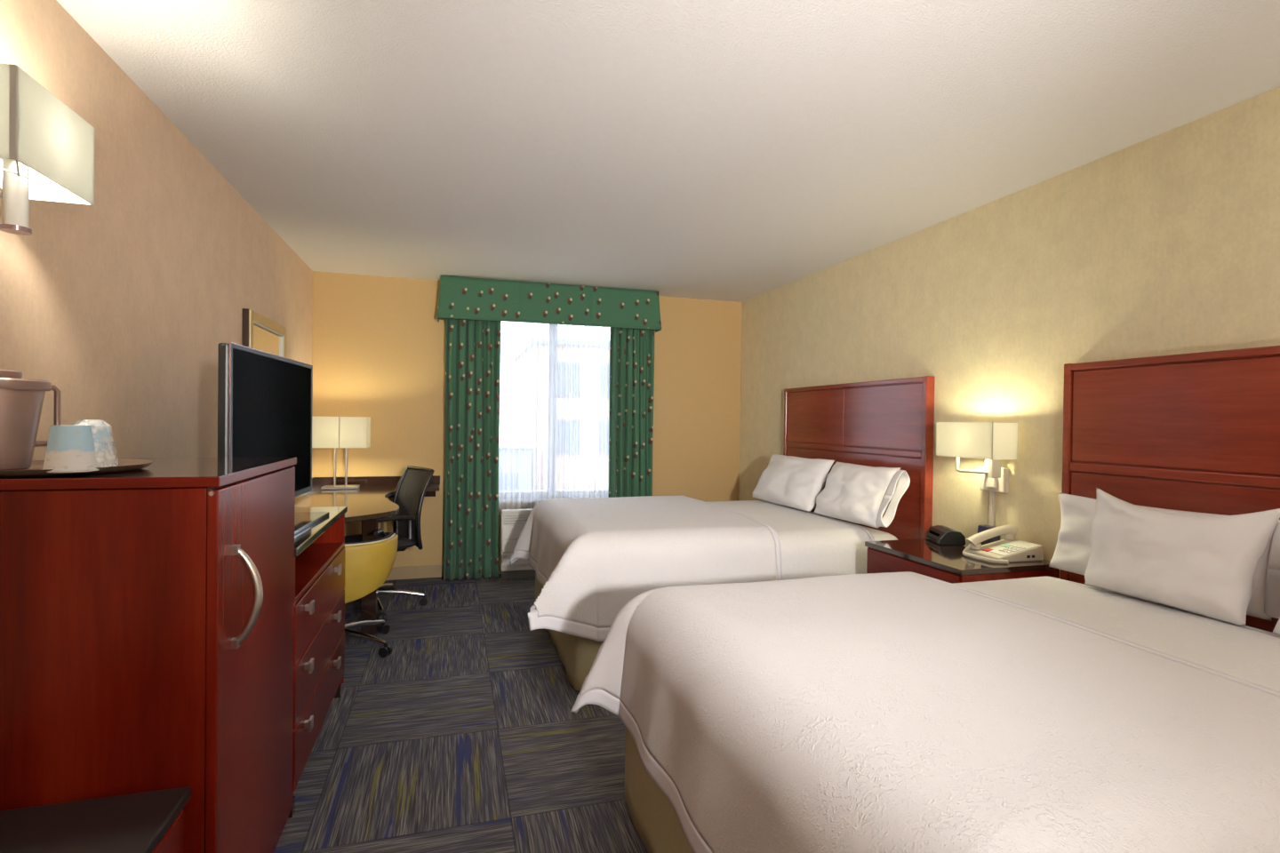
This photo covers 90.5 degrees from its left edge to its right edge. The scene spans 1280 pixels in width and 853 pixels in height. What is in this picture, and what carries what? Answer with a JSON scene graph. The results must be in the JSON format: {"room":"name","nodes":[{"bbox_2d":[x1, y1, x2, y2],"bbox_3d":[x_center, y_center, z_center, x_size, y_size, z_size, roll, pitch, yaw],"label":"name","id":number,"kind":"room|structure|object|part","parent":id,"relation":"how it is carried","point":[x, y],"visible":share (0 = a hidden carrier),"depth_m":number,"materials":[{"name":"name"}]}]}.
{"room":"hotel room","nodes":[
{"label":"hotel room","id":0,"kind":"room"},
{"bbox_2d":[0,0,312,460],"bbox_3d":[-1.559,0.056,1.458,0.100,2.400,7.080,1,1,-17],"label":"wall","id":1,"kind":"structure","parent":0,"point":[125,302],"depth_m":2.11,"materials":[{"name":"beige paint"}]},
{"bbox_2d":[0,63,94,235],"bbox_3d":[-1.378,-0.563,1.380,0.189,0.324,0.288,1,1,-17],"label":"wall sconce","id":2,"kind":"object","parent":1,"relation":"attached to","point":[47,149],"visible":1,"depth_m":1.39,"materials":[{"name":"white fabric"}]},
{"bbox_3d":[-1.381,-0.513,1.404,0.042,0.145,0.042,1,1,-17],"label":"glass stem","id":3,"kind":"part","parent":2,"relation":"part of","materials":[{"name":"white glass"}]},
{"bbox_2d":[242,308,286,358],"bbox_3d":[-2.113,-0.198,3.585,0.038,0.815,0.720,1,1,-17],"label":"wall mirror","id":4,"kind":"object","parent":1,"relation":"attached to","point":[260,332],"visible":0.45,"depth_m":3.48,"materials":[{"name":"gold metal"}]},
{"bbox_3d":[-2.118,-0.198,3.584,0.028,0.815,0.720,1,1,-17],"label":"frame","id":5,"kind":"part","parent":4,"relation":"part of","materials":[{"name":"brown wood"}]},
{"bbox_2d":[253,324,280,356],"bbox_3d":[-2.115,-0.198,3.585,0.014,0.735,0.640,1,1,-17],"label":"mirror glass","id":6,"kind":"object","parent":4,"relation":"attached to","point":[267,338],"depth_m":3.58,"materials":[{"name":"yellow mirror"}]},
{"bbox_2d":[273,574,647,852],"bbox_3d":[0.179,1.323,2.042,3.790,0.100,7.380,1,1,-17],"label":"floor","id":7,"kind":"structure","parent":0,"point":[466,737],"depth_m":2.51,"materials":[{"name":"carpet"}]},
{"bbox_2d":[0,786,191,852],"bbox_3d":[-1.038,1.005,0.775,0.521,0.530,0.950,1,1,-17],"label":"bench","id":8,"kind":"object","parent":7,"relation":"on","point":[148,822],"visible":1,"depth_m":1.18,"materials":[{"name":"grey laminate"}]},
{"bbox_3d":[-0.790,0.988,0.838,0.006,0.428,0.910,1,1,-17],"label":"panel","id":9,"kind":"part","parent":8,"relation":"part of","materials":[{"name":"brown wood"}]},
{"bbox_2d":[0,457,296,852],"bbox_3d":[-1.229,0.679,1.597,0.616,1.161,0.694,1,1,-17],"label":"base cabinet","id":10,"kind":"object","parent":7,"relation":"on","point":[147,613],"visible":0.97,"depth_m":1.31,"materials":[{"name":"brown wood"}]},
{"bbox_2d":[0,459,153,477],"bbox_3d":[-1.289,0.091,1.408,0.331,0.015,0.363,1,1,-17],"label":"serving tray","id":11,"kind":"object","parent":10,"relation":"on","point":[36,469],"visible":0.56,"depth_m":1.35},
{"bbox_2d":[0,368,60,470],"bbox_3d":[-1.347,-0.014,1.325,0.176,0.209,0.181,0,1,-32],"label":"ice bucket","id":12,"kind":"object","parent":11,"relation":"on","point":[21,400],"visible":0.93,"depth_m":1.31,"materials":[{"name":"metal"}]},
{"bbox_3d":[-1.345,-0.110,1.321,0.084,0.017,0.084,1,1,-17],"label":"lid knob","id":13,"kind":"part","parent":12,"relation":"part of","materials":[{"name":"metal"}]},
{"bbox_3d":[-1.345,-0.089,1.321,0.176,0.024,0.176,1,1,-17],"label":"lid","id":14,"kind":"part","parent":12,"relation":"part of","materials":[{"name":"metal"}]},
{"bbox_3d":[-1.327,-0.025,1.414,0.011,0.138,0.064,1,1,11],"label":"handle","id":15,"kind":"part","parent":12,"relation":"part of","materials":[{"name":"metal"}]},
{"bbox_2d":[42,425,99,472],"bbox_3d":[-1.177,0.045,1.312,0.091,0.095,0.091,0,1,-34],"label":"paper cup","id":16,"kind":"object","parent":11,"relation":"on","point":[69,449],"visible":0.92,"depth_m":1.28,"materials":[{"name":"white paper"}]},
{"bbox_2d":[72,419,118,467],"bbox_3d":[-1.218,0.038,1.408,0.094,0.107,0.094,0,1,-41],"label":"paper cup","id":17,"kind":"object","parent":11,"relation":"on","point":[105,452],"visible":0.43,"depth_m":1.40,"materials":[{"name":"white paper"}]},
{"bbox_3d":[-0.889,0.383,1.437,0.062,0.231,0.022,0,1,-24],"label":"door handle","id":18,"kind":"part","parent":10,"relation":"part of","materials":[{"name":"silver metal"}]},
{"bbox_3d":[-1.001,0.668,1.664,0.021,1.077,0.681,1,1,-17],"label":"door","id":19,"kind":"part","parent":10,"relation":"part of","materials":[{"name":"brown wood"}]},
{"bbox_2d":[288,506,347,818],"bbox_3d":[-1.490,0.812,2.412,0.582,0.872,1.007,1,1,-17],"label":"dresser","id":20,"kind":"object","parent":7,"relation":"on","point":[319,548],"visible":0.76,"depth_m":2.40,"materials":[{"name":"brown wood"}]},
{"bbox_2d":[217,342,329,535],"bbox_3d":[-1.374,0.054,2.429,0.235,0.648,0.897,1,1,-13],"label":"television","id":21,"kind":"object","parent":20,"relation":"on","point":[265,400],"visible":0.56,"depth_m":2.31,"materials":[{"name":"black plastic"}]},
{"bbox_3d":[-1.384,0.013,2.427,0.004,0.566,0.897,1,1,-13],"label":"edge trim","id":22,"kind":"part","parent":21,"relation":"part of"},
{"bbox_3d":[-1.125,1.009,2.152,0.026,0.040,0.040,1,1,-17],"label":"drawer knob","id":23,"kind":"part","parent":20,"relation":"part of","materials":[{"name":"silver metal"}]},
{"bbox_3d":[-1.122,0.812,2.150,0.026,0.040,0.040,1,1,-17],"label":"drawer knob","id":24,"kind":"part","parent":20,"relation":"part of","materials":[{"name":"silver metal"}]},
{"bbox_3d":[-1.119,0.613,2.148,0.026,0.040,0.040,1,1,-17],"label":"drawer knob","id":25,"kind":"part","parent":20,"relation":"part of","materials":[{"name":"silver metal"}]},
{"bbox_3d":[-1.250,1.062,2.490,0.022,0.193,0.981,1,1,-17],"label":"drawer","id":26,"kind":"part","parent":20,"relation":"part of","materials":[{"name":"brown wood"}]},
{"bbox_3d":[-1.248,0.862,2.488,0.022,0.193,0.981,1,1,-17],"label":"drawer","id":27,"kind":"part","parent":20,"relation":"part of","materials":[{"name":"brown wood"}]},
{"bbox_3d":[-1.245,0.662,2.486,0.022,0.193,0.981,1,1,-17],"label":"drawer","id":28,"kind":"part","parent":20,"relation":"part of","materials":[{"name":"brown wood"}]},
{"bbox_3d":[-1.284,1.002,2.689,0.026,0.040,0.040,1,1,-17],"label":"drawer knob","id":29,"kind":"part","parent":20,"relation":"part of","materials":[{"name":"silver metal"}]},
{"bbox_3d":[-1.281,0.805,2.687,0.026,0.040,0.040,1,1,-17],"label":"drawer knob","id":30,"kind":"part","parent":20,"relation":"part of","materials":[{"name":"silver metal"}]},
{"bbox_3d":[-1.278,0.606,2.685,0.026,0.040,0.040,1,1,-17],"label":"drawer knob","id":31,"kind":"part","parent":20,"relation":"part of","materials":[{"name":"silver metal"}]},
{"bbox_2d":[294,475,439,634],"bbox_3d":[-1.781,0.817,4.020,0.939,0.825,2.056,1,1,-17],"label":"desk","id":32,"kind":"object","parent":7,"relation":"on","point":[368,503],"visible":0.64,"depth_m":4.03,"materials":[{"name":"laminate"}]},
{"bbox_2d":[312,416,370,489],"bbox_3d":[-2.211,0.192,4.698,0.376,0.536,0.192,1,1,-17],"label":"desk lamp","id":33,"kind":"object","parent":32,"relation":"on","point":[339,432],"visible":0.96,"depth_m":4.62,"materials":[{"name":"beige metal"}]},
{"bbox_3d":[-2.253,0.283,4.687,0.018,0.312,0.018,1,1,-17],"label":"post","id":34,"kind":"part","parent":33,"relation":"part of","materials":[{"name":"silver metal"}]},
{"bbox_3d":[-2.209,0.042,4.697,0.376,0.228,0.190,1,1,-17],"label":"lamp shade","id":35,"kind":"part","parent":33,"relation":"part of","materials":[{"name":"beige fabric"}]},
{"bbox_3d":[-2.179,0.284,4.709,0.018,0.312,0.018,1,1,-17],"label":"post","id":36,"kind":"part","parent":33,"relation":"part of","materials":[{"name":"silver metal"}]},
{"bbox_3d":[-1.611,0.870,3.790,0.080,0.728,0.080,1,1,-17],"label":"leg","id":37,"kind":"part","parent":32,"relation":"part of","materials":[{"name":"brown wood"}]},
{"bbox_2d":[312,475,439,487],"bbox_3d":[-1.777,0.439,4.020,0.939,0.068,2.047,1,1,-17],"label":"backsplash","id":38,"kind":"structure","parent":32,"relation":"attached to","point":[436,479],"depth_m":4.95,"materials":[{"name":"brown laminate"}]},
{"bbox_2d":[344,528,398,657],"bbox_3d":[-1.703,0.899,3.480,0.702,0.672,0.697,1,1,-17],"label":"swivel chair","id":39,"kind":"object","parent":7,"relation":"on","point":[368,564],"visible":0.48,"depth_m":3.35,"materials":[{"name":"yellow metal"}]},
{"bbox_3d":[-1.607,1.138,3.653,0.042,0.080,0.310,1,1,31],"label":"leg","id":40,"kind":"part","parent":39,"relation":"part of","materials":[{"name":"silver metal"}]},
{"bbox_3d":[-1.521,1.141,3.456,0.310,0.080,0.042,1,1,13],"label":"leg","id":41,"kind":"part","parent":39,"relation":"part of","materials":[{"name":"silver metal"}]},
{"bbox_3d":[-1.464,0.705,3.531,0.084,0.278,0.189,1,1,-17],"label":"arm","id":42,"kind":"part","parent":39,"relation":"part of","materials":[{"name":"black plastic"}]},
{"bbox_2d":[344,465,434,622],"bbox_3d":[-1.793,0.758,4.266,0.748,0.937,0.701,0,1,-43],"label":"chair","id":43,"kind":"object","parent":7,"relation":"on","point":[411,490],"visible":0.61,"depth_m":4.41,"materials":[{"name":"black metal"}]},
{"bbox_3d":[-1.822,0.786,4.262,0.480,0.078,0.480,0,1,-43],"label":"seat","id":44,"kind":"part","parent":43,"relation":"part of","materials":[{"name":"grey fabric"}]},
{"bbox_3d":[-1.710,1.133,4.122,0.042,0.080,0.315,0,1,-35],"label":"leg","id":45,"kind":"part","parent":43,"relation":"part of","materials":[{"name":"silver metal"}]},
{"bbox_3d":[-1.810,1.128,4.460,0.042,0.080,0.315,1,1,2],"label":"leg","id":46,"kind":"part","parent":43,"relation":"part of","materials":[{"name":"silver metal"}]},
{"bbox_3d":[-1.618,0.729,4.136,0.026,0.246,0.162,0,1,-43],"label":"arm post","id":47,"kind":"part","parent":43,"relation":"part of","materials":[{"name":"silver metal"}]},
{"bbox_3d":[-1.638,1.132,4.328,0.315,0.080,0.042,1,1,-17],"label":"leg","id":48,"kind":"part","parent":43,"relation":"part of","materials":[{"name":"silver metal"}]},
{"bbox_3d":[-1.585,0.560,4.474,0.161,0.540,0.459,0,1,-43],"label":"frame","id":49,"kind":"part","parent":43,"relation":"part of","materials":[{"name":"black plastic"}]},
{"bbox_2d":[500,509,535,579],"bbox_3d":[-0.687,0.952,5.191,0.880,0.562,0.059,1,1,-17],"label":"air conditioner","id":50,"kind":"object","parent":7,"relation":"on","point":[513,521],"visible":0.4,"depth_m":5.08,"materials":[{"name":"white plastic"}]},
{"bbox_3d":[-0.683,0.961,5.177,0.872,0.095,0.020,1,1,-17],"label":"panel","id":51,"kind":"part","parent":50,"relation":"part of","materials":[{"name":"white plastic"}]},
{"bbox_3d":[-0.682,0.853,5.176,0.872,0.100,0.020,1,1,-17],"label":"panel","id":52,"kind":"part","parent":50,"relation":"part of","materials":[{"name":"white plastic"}]},
{"bbox_3d":[-0.684,1.065,5.178,0.872,0.095,0.020,1,1,-17],"label":"panel","id":53,"kind":"part","parent":50,"relation":"part of","materials":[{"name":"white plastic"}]},
{"bbox_2d":[624,728,694,852],"bbox_3d":[1.076,0.950,1.698,1.934,0.653,1.528,1,1,-17],"label":"bed","id":54,"kind":"object","parent":7,"relation":"on","point":[654,819],"visible":0.16,"depth_m":1.87,"materials":[{"name":"beige fabric"}]},
{"bbox_2d":[570,571,1279,852],"bbox_3d":[0.584,0.744,1.548,1.244,0.438,1.632,1,1,-17],"label":"comforter","id":55,"kind":"object","parent":54,"relation":"on","point":[906,712],"visible":1,"depth_m":1.23,"materials":[{"name":"white fabric"}]},
{"bbox_2d":[953,576,1279,692],"bbox_3d":[1.445,0.731,1.804,0.670,0.306,1.488,1,1,-17],"label":"sheet","id":56,"kind":"object","parent":54,"relation":"on","point":[1251,654],"visible":0.49,"depth_m":1.86,"materials":[{"name":"white fabric"}]},
{"bbox_2d":[1084,487,1279,626],"bbox_3d":[1.718,0.403,2.077,0.222,0.351,0.570,1,1,-17],"label":"pillow","id":57,"kind":"object","parent":56,"relation":"on","point":[1205,566],"visible":1,"depth_m":1.97,"materials":[{"name":"white fabric"}]},
{"bbox_2d":[1272,617,1279,634],"bbox_3d":[1.893,0.411,1.489,0.240,0.348,0.600,1,1,-17],"label":"pillow","id":58,"kind":"object","parent":56,"relation":"on","point":[1276,630],"visible":1,"depth_m":1.75,"materials":[{"name":"white fabric"}]},
{"bbox_2d":[1048,492,1279,621],"bbox_3d":[1.838,0.434,2.266,0.156,0.307,0.781,1,1,-17],"label":"pillow","id":59,"kind":"object","parent":54,"relation":"on","point":[1073,550],"visible":0.3,"depth_m":2.45,"materials":[{"name":"white fabric"}]},
{"bbox_2d":[534,522,898,690],"bbox_3d":[0.400,0.920,3.979,1.935,0.653,1.528,1,1,-17],"label":"bed","id":60,"kind":"object","parent":7,"relation":"on","point":[577,654],"visible":0.05,"depth_m":3.06,"materials":[{"name":"beige fabric"}]},
{"bbox_2d":[509,496,782,641],"bbox_3d":[-0.112,0.745,3.806,1.292,0.504,1.668,1,1,-17],"label":"comforter","id":61,"kind":"object","parent":60,"relation":"on","point":[590,556],"visible":0.94,"depth_m":3.15,"materials":[{"name":"white fabric"}]},
{"bbox_2d":[707,500,875,580],"bbox_3d":[0.769,0.709,4.086,0.670,0.325,1.494,1,1,-17],"label":"sheet","id":62,"kind":"object","parent":60,"relation":"on","point":[812,545],"visible":0.62,"depth_m":3.44,"materials":[{"name":"white fabric"}]},
{"bbox_2d":[752,454,834,511],"bbox_3d":[1.028,0.378,4.377,0.263,0.343,0.800,1,1,-17],"label":"pillow","id":63,"kind":"object","parent":62,"relation":"on","point":[788,481],"visible":0.99,"depth_m":4.20,"materials":[{"name":"white fabric"}]},
{"bbox_2d":[813,462,910,528],"bbox_3d":[1.262,0.391,3.709,0.253,0.340,0.641,1,1,-17],"label":"pillow","id":64,"kind":"object","parent":62,"relation":"on","point":[860,494],"visible":1,"depth_m":3.56,"materials":[{"name":"white fabric"}]},
{"bbox_3d":[0.428,0.753,3.986,1.880,0.320,1.390,1,1,-17],"label":"mattress","id":65,"kind":"part","parent":60,"relation":"part of","materials":[{"name":"white fabric"}]},
{"bbox_2d":[864,538,1058,583],"bbox_3d":[1.477,0.936,3.000,0.558,0.690,0.640,1,1,-17],"label":"nightstand","id":66,"kind":"object","parent":7,"relation":"on","point":[923,556],"visible":0.23,"depth_m":2.83,"materials":[{"name":"brown wood"}]},
{"bbox_3d":[1.239,0.729,2.927,0.012,0.220,0.600,1,1,-17],"label":"drawer","id":67,"kind":"part","parent":66,"relation":"part of","materials":[{"name":"brown wood"}]},
{"bbox_2d":[925,525,965,545],"bbox_3d":[1.555,0.551,3.240,0.129,0.076,0.190,1,1,3],"label":"clock radio","id":68,"kind":"object","parent":66,"relation":"on","point":[939,534],"visible":1,"depth_m":3.15,"materials":[{"name":"black plastic"}]},
{"bbox_2d":[977,524,1000,545],"bbox_3d":[1.681,0.537,3.065,0.066,0.112,0.090,0,1,-24],"label":"box","id":69,"kind":"object","parent":66,"relation":"on","point":[980,528],"visible":0.33,"depth_m":3.05,"materials":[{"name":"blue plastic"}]},
{"bbox_3d":[1.657,0.549,3.054,0.014,0.064,0.060,0,1,-25],"label":"plate","id":70,"kind":"part","parent":69,"relation":"part of","materials":[{"name":"beige plastic"}]},
{"bbox_2d":[962,525,1043,564],"bbox_3d":[1.631,0.527,2.861,0.290,0.135,0.227,1,1,-13],"label":"telephone","id":71,"kind":"object","parent":66,"relation":"on","point":[1007,550],"visible":1,"depth_m":2.87,"materials":[{"name":"beige plastic"}]},
{"bbox_3d":[1.530,0.569,2.827,0.073,0.050,0.211,1,1,-19],"label":"coiled cord","id":72,"kind":"part","parent":71,"relation":"part of","materials":[{"name":"beige plastic"}]},
{"bbox_2d":[982,548,992,551],"bbox_3d":[1.577,0.560,2.881,0.030,0.011,0.035,1,1,-13],"label":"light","id":73,"kind":"object","parent":71,"relation":"attached to","point":[983,549],"depth_m":2.88,"materials":[{"name":"red plastic"}]},
{"bbox_3d":[1.669,0.545,2.849,0.185,0.042,0.117,1,1,-13],"label":"plate","id":74,"kind":"part","parent":71,"relation":"part of","materials":[{"name":"white plastic"}]},
{"bbox_2d":[312,271,741,576],"bbox_3d":[-0.824,0.028,5.472,3.790,2.400,0.200,1,1,-17],"label":"wall","id":75,"kind":"structure","parent":0,"point":[379,347],"depth_m":5.10,"materials":[{"name":"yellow paint"}]},
{"bbox_2d":[386,565,442,580],"bbox_3d":[-2.059,1.167,5.011,0.958,0.100,0.012,1,1,-17],"label":"baseboard","id":76,"kind":"structure","parent":75,"relation":"attached to","point":[409,572],"depth_m":5.08,"materials":[{"name":"beige wood"}]},
{"bbox_2d":[436,275,661,333],"bbox_3d":[-0.720,-0.996,5.250,1.824,0.330,0.255,1,1,-17],"label":"window valance","id":77,"kind":"object","parent":75,"relation":"attached to","point":[460,298],"visible":1,"depth_m":5.12,"materials":[{"name":"green fabric"}]},
{"bbox_2d":[443,318,501,580],"bbox_3d":[-1.338,0.170,5.070,0.426,2.088,0.088,1,1,-17],"label":"window curtain","id":78,"kind":"object","parent":77,"relation":"hanging from","point":[472,347],"visible":0.98,"depth_m":5.06,"materials":[{"name":"green fabric"}]},
{"bbox_2d":[608,327,655,497],"bbox_3d":[-0.074,0.182,5.444,0.394,2.088,0.084,1,1,-15],"label":"window curtain","id":79,"kind":"object","parent":77,"relation":"hanging from","point":[631,350],"visible":0.71,"depth_m":5.44,"materials":[{"name":"green fabric"}]},
{"bbox_2d":[549,324,550,366],"bbox_3d":[-0.741,-0.178,5.463,1.200,1.625,0.180,1,1,-17],"label":"window","id":80,"kind":"structure","parent":75,"relation":"in","point":[549,324],"depth_m":5.48,"materials":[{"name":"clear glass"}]},
{"bbox_2d":[498,320,610,515],"bbox_3d":[-0.714,-0.084,5.341,1.068,1.630,0.040,1,1,-17],"label":"sheer curtain","id":81,"kind":"object","parent":75,"relation":"hanging from","point":[554,437],"visible":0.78,"depth_m":5.34,"materials":[{"name":"white fabric"}]},
{"bbox_2d":[56,0,1279,302],"bbox_3d":[0.212,-1.176,2.018,3.790,0.100,7.380,1,1,-17],"label":"ceiling","id":82,"kind":"structure","parent":0,"point":[726,150],"depth_m":2.27,"materials":[{"name":"white paint"}]},
{"bbox_2d":[738,86,1279,578],"bbox_3d":[1.979,0.092,2.506,0.100,2.400,7.080,1,1,-17],"label":"wall","id":83,"kind":"structure","parent":0,"point":[1167,243],"depth_m":2.89,"materials":[{"name":"beige paint"}]},
{"bbox_2d":[783,376,934,539],"bbox_3d":[1.371,0.480,4.259,0.057,1.536,1.565,1,1,-17],"label":"headboard","id":84,"kind":"object","parent":83,"relation":"attached to","point":[889,423],"visible":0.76,"depth_m":3.89,"materials":[{"name":"brown wood"}]},
{"bbox_3d":[1.260,-0.069,4.610,0.009,0.380,0.742,1,1,-17],"label":"panel","id":85,"kind":"part","parent":84,"relation":"part of","materials":[{"name":"brown wood"}]},
{"bbox_3d":[1.361,0.149,4.251,0.017,0.038,1.501,1,1,-17],"label":"rail","id":86,"kind":"part","parent":84,"relation":"part of","materials":[{"name":"brown wood"}]},
{"bbox_3d":[1.381,-0.272,4.252,0.057,0.028,1.501,1,1,-17],"label":"rail","id":87,"kind":"part","parent":84,"relation":"part of","materials":[{"name":"brown wood"}]},
{"bbox_3d":[1.359,0.569,4.256,0.009,0.797,1.495,1,1,-17],"label":"panel","id":88,"kind":"part","parent":84,"relation":"part of","materials":[{"name":"brown wood"}]},
{"bbox_3d":[1.474,-0.059,3.890,0.009,0.380,0.742,1,1,-17],"label":"panel","id":89,"kind":"part","parent":84,"relation":"part of","materials":[{"name":"brown wood"}]},
{"bbox_2d":[936,421,1017,526],"bbox_3d":[1.647,0.279,3.092,0.196,0.606,0.354,1,1,-17],"label":"sconce","id":90,"kind":"object","parent":83,"relation":"attached to","point":[993,443],"visible":0.92,"depth_m":3.03,"materials":[{"name":"beige fabric"}]},
{"bbox_3d":[1.630,0.178,3.122,0.159,0.105,0.070,1,1,42],"label":"swing arm","id":91,"kind":"part","parent":90,"relation":"part of","materials":[{"name":"beige metal"}]},
{"bbox_3d":[1.627,0.065,3.084,0.146,0.170,0.352,1,1,-17],"label":"lamp shade","id":92,"kind":"part","parent":90,"relation":"part of","materials":[{"name":"beige fabric"}]},
{"bbox_3d":[1.732,0.451,3.119,0.017,0.265,0.022,1,1,-17],"label":"cord","id":93,"kind":"part","parent":90,"relation":"part of","materials":[{"name":"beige metal"}]},
{"bbox_3d":[1.731,0.258,3.103,0.031,0.120,0.150,1,1,-17],"label":"wall plate","id":94,"kind":"part","parent":90,"relation":"part of","materials":[{"name":"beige metal"}]},
{"bbox_3d":[1.692,0.181,3.025,0.057,0.125,0.025,1,1,-17],"label":"lamp post","id":95,"kind":"part","parent":90,"relation":"part of","materials":[{"name":"beige metal"}]},
{"bbox_2d":[1060,345,1279,634],"bbox_3d":[2.047,0.510,1.977,0.057,1.536,1.565,1,1,-17],"label":"headboard","id":96,"kind":"object","parent":83,"relation":"attached to","point":[1191,432],"visible":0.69,"depth_m":2.29,"materials":[{"name":"brown wood"}]},
{"bbox_3d":[2.036,0.179,1.969,0.017,0.038,1.501,1,1,-17],"label":"rail","id":97,"kind":"part","parent":96,"relation":"part of","materials":[{"name":"brown wood"}]},
{"bbox_3d":[2.035,0.599,1.974,0.009,0.797,1.495,1,1,-17],"label":"panel","id":98,"kind":"part","parent":96,"relation":"part of","materials":[{"name":"brown wood"}]},
{"bbox_3d":[2.057,-0.242,1.970,0.057,0.028,1.501,1,1,-17],"label":"rail","id":99,"kind":"part","parent":96,"relation":"part of","materials":[{"name":"brown wood"}]},
{"bbox_3d":[1.936,-0.039,2.328,0.009,0.380,0.742,1,1,-17],"label":"panel","id":100,"kind":"part","parent":96,"relation":"part of","materials":[{"name":"brown wood"}]}
]}

